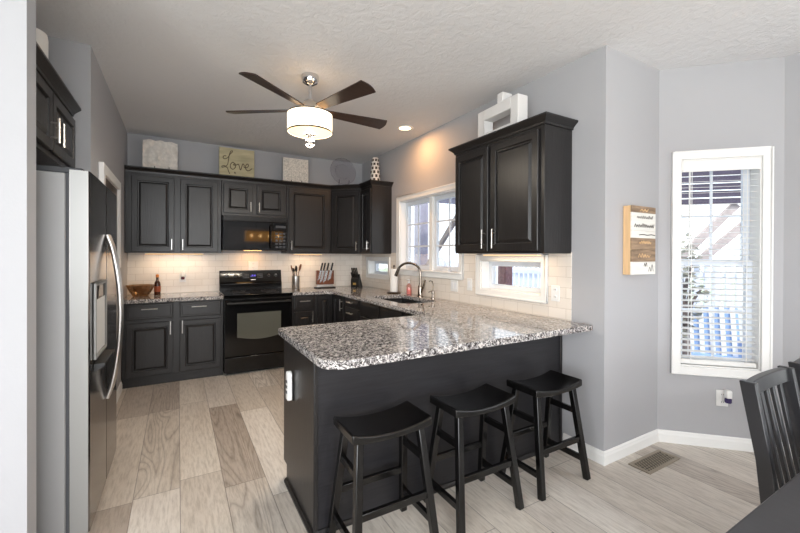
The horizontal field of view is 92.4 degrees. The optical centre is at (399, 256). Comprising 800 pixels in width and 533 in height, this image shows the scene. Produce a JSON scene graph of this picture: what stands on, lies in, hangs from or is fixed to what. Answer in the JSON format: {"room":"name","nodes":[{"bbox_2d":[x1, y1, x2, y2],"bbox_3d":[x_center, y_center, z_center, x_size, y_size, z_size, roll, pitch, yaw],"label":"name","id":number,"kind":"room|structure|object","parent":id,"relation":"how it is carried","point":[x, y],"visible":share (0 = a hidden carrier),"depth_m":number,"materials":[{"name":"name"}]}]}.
{"room":"kitchen","nodes":[
{"label":"kitchen","id":0,"kind":"room"},
{"bbox_2d":[0,0,35,532],"bbox_3d":[-2.392,-0.015,1.028,2.088,2.765,0.115,0,0,-30],"label":"wall","id":1,"kind":"structure","parent":0,"point":[17,17],"depth_m":1.49,"materials":[{"name":"grey paint"}]},
{"bbox_2d":[48,36,93,174],"bbox_3d":[-2.411,-0.021,2.418,0.748,2.765,0.120,0,0,-30],"label":"wall","id":2,"kind":"structure","parent":0,"point":[73,62],"depth_m":2.52,"materials":[{"name":"grey paint"}]},
{"bbox_2d":[36,70,74,167],"bbox_3d":[-2.101,-0.723,1.900,0.658,0.375,1.062,0,0,-30],"label":"upper cabinet","id":3,"kind":"object","parent":2,"relation":"attached to","point":[55,126],"visible":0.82,"depth_m":2.06,"materials":[{"name":"brown wood"}]},
{"bbox_2d":[36,28,48,57],"bbox_3d":[-2.046,-1.080,2.102,0.180,0.335,0.180,0,0,-30],"label":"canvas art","id":4,"kind":"object","parent":3,"relation":"on","point":[41,37],"visible":0.13,"depth_m":2.11,"materials":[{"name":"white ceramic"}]},
{"bbox_2d":[36,42,80,116],"bbox_3d":[-1.848,-0.937,2.047,0.050,0.058,1.055,0,0,-30],"label":"crown molding","id":5,"kind":"structure","parent":3,"relation":"attached to","point":[44,67],"depth_m":2.05,"materials":[{"name":"brown wood"}]},
{"bbox_2d":[94,54,126,390],"bbox_3d":[-2.672,-0.027,3.497,0.120,2.765,2.010,0,0,-30],"label":"wall","id":6,"kind":"structure","parent":0,"point":[110,133],"depth_m":3.34,"materials":[{"name":"grey paint"}]},
{"bbox_2d":[98,162,120,267],"bbox_3d":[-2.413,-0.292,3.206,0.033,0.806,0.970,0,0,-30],"label":"door frame","id":7,"kind":"structure","parent":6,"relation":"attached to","point":[105,175],"depth_m":3.43,"materials":[{"name":"white paint"}]},
{"bbox_2d":[116,382,121,403],"bbox_3d":[-2.443,1.313,3.231,0.014,0.088,1.525,0,0,-30],"label":"baseboard","id":8,"kind":"structure","parent":6,"relation":"attached to","point":[119,390],"depth_m":3.70,"materials":[{"name":"white paint"}]},
{"bbox_2d":[127,133,361,294],"bbox_3d":[-1.890,-0.032,5.198,3.337,2.765,0.168,0,0,-30],"label":"wall","id":9,"kind":"structure","parent":0,"point":[202,270],"depth_m":4.87,"materials":[{"name":"tile"}]},
{"bbox_2d":[125,171,220,252],"bbox_3d":[-2.617,-0.484,4.474,0.947,0.880,0.358,0,0,-30],"label":"upper cabinet","id":10,"kind":"object","parent":9,"relation":"attached to","point":[164,213],"visible":1,"depth_m":4.33,"materials":[{"name":"brown wood"}]},
{"bbox_2d":[142,139,177,169],"bbox_3d":[-2.742,-1.131,4.392,0.342,0.391,0.048,0,0,-30],"label":"carved plaque","id":11,"kind":"object","parent":10,"relation":"on","point":[159,154],"visible":0.71,"depth_m":4.38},
{"bbox_2d":[144,253,203,253],"bbox_3d":[-2.640,-0.037,4.503,0.600,0.014,0.050,0,0,-30],"label":"light","id":12,"kind":"object","parent":10,"relation":"attached to","point":[144,253],"visible":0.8,"depth_m":4.48,"materials":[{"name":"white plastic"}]},
{"bbox_2d":[124,165,393,189],"bbox_3d":[-1.590,-0.949,4.795,3.008,0.058,0.601,0,0,-16],"label":"crown molding","id":13,"kind":"structure","parent":10,"relation":"attached to","point":[130,168],"depth_m":4.74,"materials":[{"name":"brown wood"}]},
{"bbox_2d":[179,272,185,281],"bbox_3d":[-2.640,0.250,4.663,0.072,0.116,0.010,0,0,-30],"label":"wall outlet","id":14,"kind":"object","parent":9,"relation":"attached to","point":[180,280],"visible":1,"depth_m":4.66,"materials":[{"name":"white plastic"}]},
{"bbox_2d":[181,271,184,279],"bbox_3d":[-2.627,0.225,4.640,0.040,0.100,0.039,0,0,-30],"label":"air freshener","id":15,"kind":"object","parent":14,"relation":"attached to","point":[182,272],"visible":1,"depth_m":4.62,"materials":[{"name":"white plastic"}]},
{"bbox_2d":[248,261,257,269],"bbox_3d":[-1.938,0.121,5.068,0.118,0.116,0.010,0,0,-30],"label":"wall outlet","id":16,"kind":"object","parent":9,"relation":"attached to","point":[252,265],"visible":1,"depth_m":5.07,"materials":[{"name":"white plastic"}]},
{"bbox_2d":[221,180,285,217],"bbox_3d":[-1.872,-0.711,4.904,0.766,0.425,0.358,0,0,-30],"label":"upper cabinet","id":17,"kind":"object","parent":9,"relation":"attached to","point":[237,198],"visible":0.87,"depth_m":4.78,"materials":[{"name":"brown wood"}]},
{"bbox_2d":[219,147,253,176],"bbox_3d":[-2.044,-1.143,4.814,0.410,0.415,0.027,0,0,-30],"label":"love sign","id":18,"kind":"object","parent":17,"relation":"on","point":[235,162],"visible":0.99,"depth_m":4.80,"materials":[{"name":"wood"}]},
{"bbox_2d":[221,215,286,250],"bbox_3d":[-1.853,-0.285,4.871,0.756,0.422,0.430,0,0,-30],"label":"microwave","id":19,"kind":"object","parent":17,"relation":"attached to","point":[238,233],"visible":0.97,"depth_m":4.71,"materials":[{"name":"black plastic"}]},
{"bbox_2d":[281,186,330,253],"bbox_3d":[-1.278,-0.482,5.249,0.600,0.880,0.358,0,0,-30],"label":"upper cabinet","id":20,"kind":"object","parent":9,"relation":"attached to","point":[308,210],"visible":0.92,"depth_m":5.12,"materials":[{"name":"brown wood"}]},
{"bbox_2d":[283,157,307,182],"bbox_3d":[-1.406,-1.127,5.173,0.340,0.385,0.034,0,0,-30],"label":"plaque","id":21,"kind":"object","parent":20,"relation":"on","point":[296,170],"visible":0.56,"depth_m":5.15,"materials":[{"name":"stone"}]},
{"bbox_2d":[293,253,321,254],"bbox_3d":[-1.272,-0.035,5.295,0.400,0.014,0.050,0,0,-30],"label":"light","id":22,"kind":"object","parent":20,"relation":"attached to","point":[293,253],"visible":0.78,"depth_m":5.27,"materials":[{"name":"white plastic"}]},
{"bbox_2d":[36,0,799,163],"bbox_3d":[0.067,-1.419,1.185,6.700,0.060,9.200,0,0,-30],"label":"ceiling","id":23,"kind":"structure","parent":0,"point":[170,69],"depth_m":2.58,"materials":[{"name":"white paint"}]},
{"bbox_2d":[226,72,386,148],"bbox_3d":[-0.657,-1.114,3.001,1.231,0.572,1.272,0,0,-30],"label":"ceiling fan","id":24,"kind":"object","parent":23,"relation":"hanging from","point":[308,121],"visible":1,"depth_m":2.85,"materials":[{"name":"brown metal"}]},
{"bbox_2d":[288,126,330,138],"bbox_3d":[-0.698,-0.959,2.975,0.327,0.014,0.327,0,0,-30],"label":"diffuser","id":25,"kind":"object","parent":24,"relation":"attached to","point":[316,132],"depth_m":2.94,"materials":[{"name":"white glass"}]},
{"bbox_2d":[396,125,413,130],"bbox_3d":[0.055,-1.399,4.181,0.190,0.008,0.190,0,0,-30],"label":"recessed light","id":26,"kind":"object","parent":23,"relation":"in","point":[402,127],"visible":1,"depth_m":4.18,"materials":[{"name":"white plastic"}]},
{"bbox_2d":[87,367,795,532],"bbox_3d":[0.057,1.406,1.198,6.700,0.060,9.200,0,0,-30],"label":"floor","id":27,"kind":"structure","parent":0,"point":[206,454],"depth_m":2.31,"materials":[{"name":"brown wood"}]},
{"bbox_2d":[36,164,123,532],"bbox_3d":[-2.022,0.472,2.016,0.920,1.785,0.912,0,0,-30],"label":"refrigerator","id":28,"kind":"object","parent":27,"relation":"on","point":[78,273],"visible":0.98,"depth_m":1.78,"materials":[{"name":"grey metal"}]},
{"bbox_2d":[121,299,222,388],"bbox_3d":[-2.552,0.916,4.355,0.943,0.872,0.640,0,0,-30],"label":"base cabinet","id":29,"kind":"object","parent":27,"relation":"on","point":[163,342],"visible":0.93,"depth_m":4.09,"materials":[{"name":"brown wood"}]},
{"bbox_2d":[123,291,223,303],"bbox_3d":[-2.554,0.458,4.360,0.946,0.040,0.620,0,0,-30],"label":"countertop","id":30,"kind":"structure","parent":29,"relation":"on","point":[211,295],"depth_m":4.21,"materials":[{"name":"grey stone"}]},
{"bbox_2d":[154,274,160,294],"bbox_3d":[-2.783,0.319,4.400,0.066,0.235,0.066,0,0,-30],"label":"sauce bottle","id":31,"kind":"object","parent":30,"relation":"on","point":[157,286],"visible":1,"depth_m":4.38,"materials":[{"name":"brown glass"}]},
{"bbox_2d":[219,270,292,374],"bbox_3d":[-1.793,0.767,4.759,0.766,1.172,0.706,0,0,-30],"label":"stove","id":32,"kind":"object","parent":27,"relation":"on","point":[253,315],"visible":0.94,"depth_m":4.52,"materials":[{"name":"black metal"}]},
{"bbox_2d":[220,289,292,297],"bbox_3d":[-1.787,0.451,4.750,0.766,0.032,0.572,0,0,-30],"label":"cooktop","id":33,"kind":"object","parent":32,"relation":"in","point":[227,293],"depth_m":4.66,"materials":[{"name":"black glass"}]},
{"bbox_2d":[292,295,315,325],"bbox_3d":[-1.341,0.917,5.056,0.300,0.872,0.640,0,0,-30],"label":"base cabinet","id":34,"kind":"object","parent":27,"relation":"on","point":[303,306],"visible":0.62,"depth_m":4.81,"materials":[{"name":"brown wood"}]},
{"bbox_2d":[315,294,344,323],"bbox_3d":[-0.733,0.919,5.210,0.902,0.872,0.982,0,0,-30],"label":"base cabinet","id":35,"kind":"object","parent":27,"relation":"on","point":[330,308],"visible":0.21,"depth_m":4.92,"materials":[{"name":"brown wood"}]},
{"bbox_2d":[345,297,360,321],"bbox_3d":[-0.293,0.923,4.631,0.720,0.872,0.450,0,0,-30],"label":"base cabinet","id":36,"kind":"object","parent":27,"relation":"on","point":[352,306],"visible":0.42,"depth_m":4.43,"materials":[{"name":"black wood"}]},
{"bbox_2d":[327,401,438,532],"bbox_3d":[-0.083,1.071,1.845,0.444,0.609,0.344,0,0,-30],"label":"bar stool","id":37,"kind":"object","parent":27,"relation":"on","point":[403,419],"visible":1,"depth_m":1.82,"materials":[{"name":"black paint"}]},
{"bbox_2d":[360,298,424,319],"bbox_3d":[0.062,0.926,4.016,0.720,0.874,0.960,0,0,-30],"label":"base cabinet","id":38,"kind":"object","parent":27,"relation":"on","point":[368,311],"visible":0.08,"depth_m":3.95,"materials":[{"name":"brown wood"}]},
{"bbox_2d":[284,335,561,532],"bbox_3d":[0.212,0.934,2.614,1.873,0.872,0.674,0,0,-30],"label":"base cabinet","id":39,"kind":"object","parent":27,"relation":"on","point":[311,436],"visible":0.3,"depth_m":2.15,"materials":[{"name":"brown wood"}]},
{"bbox_2d":[286,371,293,400],"bbox_3d":[-0.636,0.740,2.208,0.036,0.167,0.058,0,0,-30],"label":"wall outlet","id":40,"kind":"object","parent":39,"relation":"attached to","point":[289,384],"visible":1,"depth_m":2.19,"materials":[{"name":"white plastic"}]},
{"bbox_2d":[278,314,550,369],"bbox_3d":[0.077,0.476,2.410,1.452,0.040,0.919,0,0,-30],"label":"countertop","id":41,"kind":"structure","parent":39,"relation":"on","point":[361,343],"depth_m":2.19,"materials":[{"name":"grey stone"}]},
{"bbox_2d":[283,286,592,336],"bbox_3d":[-0.164,0.469,3.920,1.206,0.040,3.775,0,0,-30],"label":"countertop","id":42,"kind":"structure","parent":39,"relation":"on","point":[376,296],"depth_m":3.41,"materials":[{"name":"grey stone"}]},
{"bbox_2d":[292,276,299,288],"bbox_3d":[-1.416,0.349,5.214,0.106,0.178,0.106,0,0,-30],"label":"utensil crock","id":43,"kind":"object","parent":42,"relation":"on","point":[295,279],"visible":0.96,"depth_m":5.17,"materials":[{"name":"silver metal"}]},
{"bbox_2d":[314,270,335,287],"bbox_3d":[-1.057,0.316,5.401,0.280,0.245,0.115,0,0,-30],"label":"knife block","id":44,"kind":"object","parent":42,"relation":"on","point":[327,284],"visible":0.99,"depth_m":5.37,"materials":[{"name":"brown wood"}]},
{"bbox_2d":[320,263,325,281],"bbox_3d":[-1.076,0.228,5.345,0.092,0.285,0.016,0,0,-30],"label":"kitchen knife","id":45,"kind":"object","parent":44,"relation":"in","point":[323,271],"visible":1,"depth_m":5.34,"materials":[{"name":"silver metal"}]},
{"bbox_2d":[323,263,328,281],"bbox_3d":[-1.033,0.225,5.370,0.092,0.280,0.016,0,0,-30],"label":"kitchen knife","id":46,"kind":"object","parent":44,"relation":"in","point":[326,272],"visible":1,"depth_m":5.37,"materials":[{"name":"silver metal"}]},
{"bbox_2d":[327,263,332,280],"bbox_3d":[-0.979,0.210,5.401,0.088,0.250,0.016,0,0,-30],"label":"kitchen knife","id":47,"kind":"object","parent":44,"relation":"in","point":[330,271],"visible":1,"depth_m":5.40,"materials":[{"name":"silver metal"}]},
{"bbox_2d":[351,274,361,286],"bbox_3d":[-0.629,0.345,5.558,0.124,0.188,0.136,0,0,18],"label":"knife block","id":48,"kind":"object","parent":42,"relation":"on","point":[356,282],"visible":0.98,"depth_m":5.50,"materials":[{"name":"black plastic"}]},
{"bbox_2d":[387,265,400,293],"bbox_3d":[-0.074,0.273,4.695,0.176,0.344,0.176,0,0,-30],"label":"paper towel holder","id":49,"kind":"object","parent":42,"relation":"on","point":[393,265],"visible":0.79,"depth_m":4.63,"materials":[{"name":"brown metal"}]},
{"bbox_2d":[390,269,397,291],"bbox_3d":[-0.075,0.288,4.696,0.094,0.278,0.094,0,0,-30],"label":"paper towel roll","id":50,"kind":"object","parent":49,"relation":"on","point":[393,279],"visible":0.94,"depth_m":4.65,"materials":[{"name":"white paper"}]},
{"bbox_2d":[394,298,423,303],"bbox_3d":[0.027,0.593,4.086,0.434,0.204,0.784,0,0,-30],"label":"sink","id":51,"kind":"object","parent":42,"relation":"in","point":[404,301],"visible":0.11,"depth_m":4.21,"materials":[{"name":"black metal"}]},
{"bbox_2d":[394,298,417,302],"bbox_3d":[-0.081,0.591,4.273,0.434,0.204,0.352,0,0,-30],"label":"basin","id":52,"kind":"object","parent":51,"relation":"in","point":[403,300],"depth_m":4.40,"materials":[{"name":"silver metal"}]},
{"bbox_2d":[403,302,423,303],"bbox_3d":[0.123,0.594,3.921,0.434,0.204,0.402,0,0,-30],"label":"basin","id":53,"kind":"object","parent":51,"relation":"in","point":[404,302],"depth_m":4.15,"materials":[{"name":"silver metal"}]},
{"bbox_2d":[394,262,425,296],"bbox_3d":[0.130,0.254,4.342,0.437,0.388,0.101,0,0,36],"label":"faucet","id":54,"kind":"object","parent":42,"relation":"on","point":[420,287],"visible":1,"depth_m":4.28,"materials":[{"name":"silver metal"}]},
{"bbox_2d":[429,280,434,298],"bbox_3d":[0.340,0.352,4.090,0.071,0.195,0.101,0,0,6],"label":"soap dispenser","id":55,"kind":"object","parent":42,"relation":"on","point":[432,291],"visible":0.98,"depth_m":4.06,"materials":[{"name":"silver metal"}]},
{"bbox_2d":[423,383,523,532],"bbox_3d":[0.401,1.071,2.125,0.444,0.609,0.344,0,0,-30],"label":"bar stool","id":56,"kind":"object","parent":27,"relation":"on","point":[486,398],"visible":0.94,"depth_m":2.09,"materials":[{"name":"black paint"}]},
{"bbox_2d":[500,370,590,500],"bbox_3d":[0.902,1.072,2.403,0.444,0.609,0.344,0,0,-30],"label":"bar stool","id":57,"kind":"object","parent":27,"relation":"on","point":[551,383],"visible":0.97,"depth_m":2.37,"materials":[{"name":"black paint"}]},
{"bbox_2d":[628,449,679,474],"bbox_3d":[1.709,1.373,2.576,0.384,0.006,0.140,0,0,-30],"label":"floor vent","id":58,"kind":"object","parent":27,"relation":"in","point":[656,460],"visible":1,"depth_m":2.57,"materials":[{"name":"brown metal"}]},
{"bbox_2d":[634,452,673,470],"bbox_3d":[1.709,1.372,2.576,0.334,0.004,0.098,0,0,-30],"label":"grille","id":59,"kind":"object","parent":58,"relation":"attached to","point":[653,461],"depth_m":2.57,"materials":[{"name":"brown metal"}]},
{"bbox_2d":[726,472,799,532],"bbox_3d":[1.789,1.008,0.900,2.100,0.750,1.015,0,0,-30],"label":"dining table","id":60,"kind":"object","parent":27,"relation":"on","point":[780,512],"visible":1,"depth_m":0.93,"materials":[{"name":"black wood"}]},
{"bbox_2d":[739,365,799,503],"bbox_3d":[1.451,0.903,1.194,0.400,0.955,0.507,0,0,-30],"label":"dining chair","id":61,"kind":"object","parent":27,"relation":"on","point":[765,435],"visible":0.74,"depth_m":1.36,"materials":[{"name":"black wood"}]},
{"bbox_2d":[788,358,799,390],"bbox_3d":[1.854,0.904,1.427,0.400,0.955,0.507,0,0,-30],"label":"dining chair","id":62,"kind":"object","parent":27,"relation":"on","point":[795,364],"visible":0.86,"depth_m":1.53,"materials":[{"name":"black wood"}]},
{"bbox_2d":[362,45,619,450],"bbox_3d":[0.450,-0.019,4.236,0.168,2.765,3.857,0,0,-30],"label":"wall","id":63,"kind":"structure","parent":0,"point":[586,90],"depth_m":2.68,"materials":[{"name":"grey paint"}]},
{"bbox_2d":[330,189,360,253],"bbox_3d":[-0.691,-0.481,5.444,0.603,0.880,0.603,0,0,-30],"label":"upper cabinet","id":64,"kind":"object","parent":63,"relation":"attached to","point":[345,204],"visible":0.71,"depth_m":5.23,"materials":[{"name":"brown wood"}]},
{"bbox_2d":[360,185,391,253],"bbox_3d":[-0.343,-0.478,5.106,0.345,0.880,0.335,0,0,-30],"label":"upper cabinet","id":65,"kind":"object","parent":63,"relation":"attached to","point":[376,201],"visible":1,"depth_m":4.98,"materials":[{"name":"brown wood"}]},
{"bbox_2d":[370,157,379,179],"bbox_3d":[-0.331,-1.120,5.138,0.137,0.400,0.140,0,0,-30],"label":"vase","id":66,"kind":"object","parent":65,"relation":"on","point":[375,169],"visible":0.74,"depth_m":5.09,"materials":[{"name":"white ceramic"}]},
{"bbox_2d":[366,257,390,279],"bbox_3d":[-0.245,0.155,5.413,0.182,0.306,0.721,0,0,-30],"label":"window","id":67,"kind":"structure","parent":63,"relation":"in","point":[372,263],"depth_m":5.50,"materials":[{"name":"white paint"}]},
{"bbox_2d":[396,182,463,279],"bbox_3d":[0.351,-0.261,4.369,0.186,0.979,1.317,0,0,-30],"label":"window","id":68,"kind":"structure","parent":63,"relation":"in","point":[404,203],"depth_m":4.36,"materials":[{"name":"white paint"}]},
{"bbox_2d":[451,280,457,291],"bbox_3d":[0.548,0.295,3.889,0.009,0.116,0.112,0,0,-30],"label":"light switch","id":69,"kind":"object","parent":63,"relation":"attached to","point":[454,283],"visible":1,"depth_m":3.88,"materials":[{"name":"white plastic"}]},
{"bbox_2d":[467,278,471,290],"bbox_3d":[0.666,0.267,3.685,0.009,0.116,0.072,0,0,-30],"label":"light switch","id":70,"kind":"object","parent":63,"relation":"attached to","point":[469,280],"visible":1,"depth_m":3.68,"materials":[{"name":"white plastic"}]},
{"bbox_2d":[475,254,547,303],"bbox_3d":[0.983,0.169,3.292,0.182,0.374,0.804,0,0,-30],"label":"window","id":71,"kind":"structure","parent":63,"relation":"in","point":[485,265],"depth_m":3.29,"materials":[{"name":"white paint"}]},
{"bbox_2d":[455,124,571,253],"bbox_3d":[0.836,-0.465,3.067,0.345,0.880,0.962,0,0,-30],"label":"upper cabinet","id":72,"kind":"object","parent":63,"relation":"attached to","point":[513,193],"visible":1,"depth_m":2.78,"materials":[{"name":"brown wood"}]},
{"bbox_2d":[478,92,527,136],"bbox_3d":[0.813,-1.095,3.080,0.100,0.391,0.470,0,0,-27],"label":"sculpture","id":73,"kind":"object","parent":72,"relation":"on","point":[516,106],"visible":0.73,"depth_m":3.00,"materials":[{"name":"white"}]},
{"bbox_2d":[482,254,542,255],"bbox_3d":[0.879,-0.018,3.073,0.050,0.014,0.600,0,0,-30],"label":"light","id":74,"kind":"object","parent":72,"relation":"attached to","point":[482,254],"visible":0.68,"depth_m":3.01,"materials":[{"name":"white plastic"}]},
{"bbox_2d":[448,111,577,154],"bbox_3d":[0.843,-0.932,3.068,0.334,0.058,1.056,0,0,-30],"label":"crown molding","id":75,"kind":"structure","parent":72,"relation":"on","point":[546,117],"depth_m":2.76,"materials":[{"name":"brown wood"}]},
{"bbox_2d":[551,285,559,301],"bbox_3d":[1.151,0.272,2.845,0.010,0.116,0.072,0,0,-30],"label":"wall outlet","id":76,"kind":"object","parent":63,"relation":"attached to","point":[555,290],"visible":1,"depth_m":2.84,"materials":[{"name":"white plastic"}]},
{"bbox_2d":[563,429,792,465],"bbox_3d":[3.365,1.344,1.173,1.058,0.088,5.355,0,0,-44],"label":"baseboard","id":77,"kind":"structure","parent":63,"relation":"attached to","point":[604,458],"depth_m":2.74,"materials":[{"name":"white paint"}]},
{"bbox_2d":[618,52,658,444],"bbox_3d":[1.667,-0.008,2.805,0.505,2.765,0.160,0,0,-30],"label":"wall","id":78,"kind":"structure","parent":0,"point":[639,81],"depth_m":2.73,"materials":[{"name":"grey paint"}]},
{"bbox_2d":[623,205,655,274],"bbox_3d":[1.674,-0.112,2.678,0.300,0.470,0.064,0,0,-30],"label":"sign","id":79,"kind":"object","parent":78,"relation":"attached to","point":[639,222],"visible":1,"depth_m":2.63,"materials":[{"name":"brown wood"}]},
{"bbox_2d":[657,57,784,441],"bbox_3d":[2.315,-0.006,2.841,0.764,2.765,0.160,0,0,15],"label":"wall","id":80,"kind":"structure","parent":0,"point":[740,104],"depth_m":2.77,"materials":[{"name":"grey paint"}]},
{"bbox_2d":[670,146,773,378],"bbox_3d":[2.316,0.047,2.824,0.617,1.632,0.182,0,0,15],"label":"window","id":81,"kind":"structure","parent":80,"relation":"in","point":[761,200],"depth_m":2.77,"materials":[{"name":"white paint"}]},
{"bbox_2d":[681,157,760,367],"bbox_3d":[2.305,0.040,2.784,0.485,1.497,0.068,0,0,15],"label":"window blind","id":82,"kind":"object","parent":81,"relation":"attached to","point":[743,164],"visible":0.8,"depth_m":2.78,"materials":[{"name":"white plastic"}]},
{"bbox_2d":[716,390,727,406],"bbox_3d":[2.315,1.017,2.756,0.072,0.116,0.011,0,0,15],"label":"wall outlet","id":83,"kind":"object","parent":80,"relation":"attached to","point":[720,397],"visible":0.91,"depth_m":2.76,"materials":[{"name":"white plastic"}]},
{"bbox_2d":[724,389,731,403],"bbox_3d":[2.329,0.992,2.724,0.042,0.090,0.045,0,0,15],"label":"air freshener","id":84,"kind":"object","parent":83,"relation":"attached to","point":[727,393],"visible":1,"depth_m":2.71,"materials":[{"name":"white plastic"}]},
{"bbox_2d":[782,52,799,442],"bbox_3d":[3.878,0.009,0.726,0.160,2.765,4.573,0,0,-30],"label":"wall","id":85,"kind":"structure","parent":0,"point":[791,265],"depth_m":2.63,"materials":[{"name":"grey paint"}]},
{"label":"outside","id":86,"kind":"structure","parent":0,"visible":0},
{"bbox_2d":[379,268,734,305],"bbox_3d":[0.566,1.767,9.004,70.000,0.150,75.000,0,0,-30],"label":"ground","id":87,"kind":"structure","parent":86,"point":[380,269],"depth_m":22.59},
{"bbox_3d":[3.418,1.665,6.321,6.750,0.100,11.500,0,0,-30],"label":"deck","id":88,"kind":"object","parent":87,"relation":"on","visible":0},
{"bbox_2d":[414,203,454,265],"bbox_3d":[0.745,0.027,7.000,0.200,3.150,1.528,0,0,-30],"label":"porch post","id":89,"kind":"object","parent":88,"relation":"on","point":[423,213],"visible":0.25,"depth_m":7.49,"materials":[{"name":"white wood"}]},
{"bbox_2d":[439,198,454,203],"bbox_3d":[1.385,-1.042,6.195,1.800,0.120,2.150,0,0,-30],"label":"porch roof","id":90,"kind":"structure","parent":89,"relation":"on","point":[446,201],"depth_m":6.87,"materials":[{"name":"white"}]},
{"bbox_2d":[412,260,497,283],"bbox_3d":[1.552,0.845,15.749,0.162,1.440,7.400,0,0,-30],"label":"picket fence","id":91,"kind":"object","parent":88,"relation":"on","point":[413,260],"visible":0.02,"depth_m":14.62,"materials":[{"name":"white"}]},
{"bbox_2d":[439,258,540,287],"bbox_3d":[2.097,0.818,9.017,0.162,1.560,3.800,0,0,-30],"label":"picket fence","id":92,"kind":"object","parent":88,"relation":"on","point":[442,262],"visible":0.06,"depth_m":8.20,"materials":[{"name":"white"}]},
{"bbox_2d":[498,266,511,284],"bbox_3d":[1.863,0.857,6.814,0.150,1.500,0.200,0,0,-30],"label":"pier","id":93,"kind":"structure","parent":88,"relation":"on","point":[504,272],"depth_m":6.74,"materials":[{"name":"brick"}]},
{"bbox_2d":[681,233,709,354],"bbox_3d":[3.356,0.669,4.556,0.475,1.916,0.467,0,0,7],"label":"tree","id":94,"kind":"object","parent":88,"relation":"on","point":[682,251],"visible":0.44,"depth_m":4.50,"materials":[{"name":"green plant"}]},
{"bbox_2d":[681,170,740,258],"bbox_3d":[4.371,-0.028,5.406,2.400,3.300,0.310,0,0,15],"label":"pergola","id":95,"kind":"object","parent":88,"relation":"on","point":[718,221],"visible":0.11,"depth_m":5.40,"materials":[{"name":"grey wood"}]},
{"bbox_2d":[683,265,742,338],"bbox_3d":[4.512,0.817,5.676,2.787,1.610,0.162,0,0,15],"label":"picket fence","id":96,"kind":"object","parent":88,"relation":"on","point":[706,269],"visible":0.05,"depth_m":5.56,"materials":[{"name":"white wood"}]},
{"bbox_2d":[689,303,741,357],"bbox_3d":[4.012,1.136,4.893,0.700,0.993,0.828,0,0,32],"label":"railing","id":97,"kind":"object","parent":88,"relation":"on","point":[703,314],"visible":0.24,"depth_m":5.04,"materials":[{"name":"white wood"}]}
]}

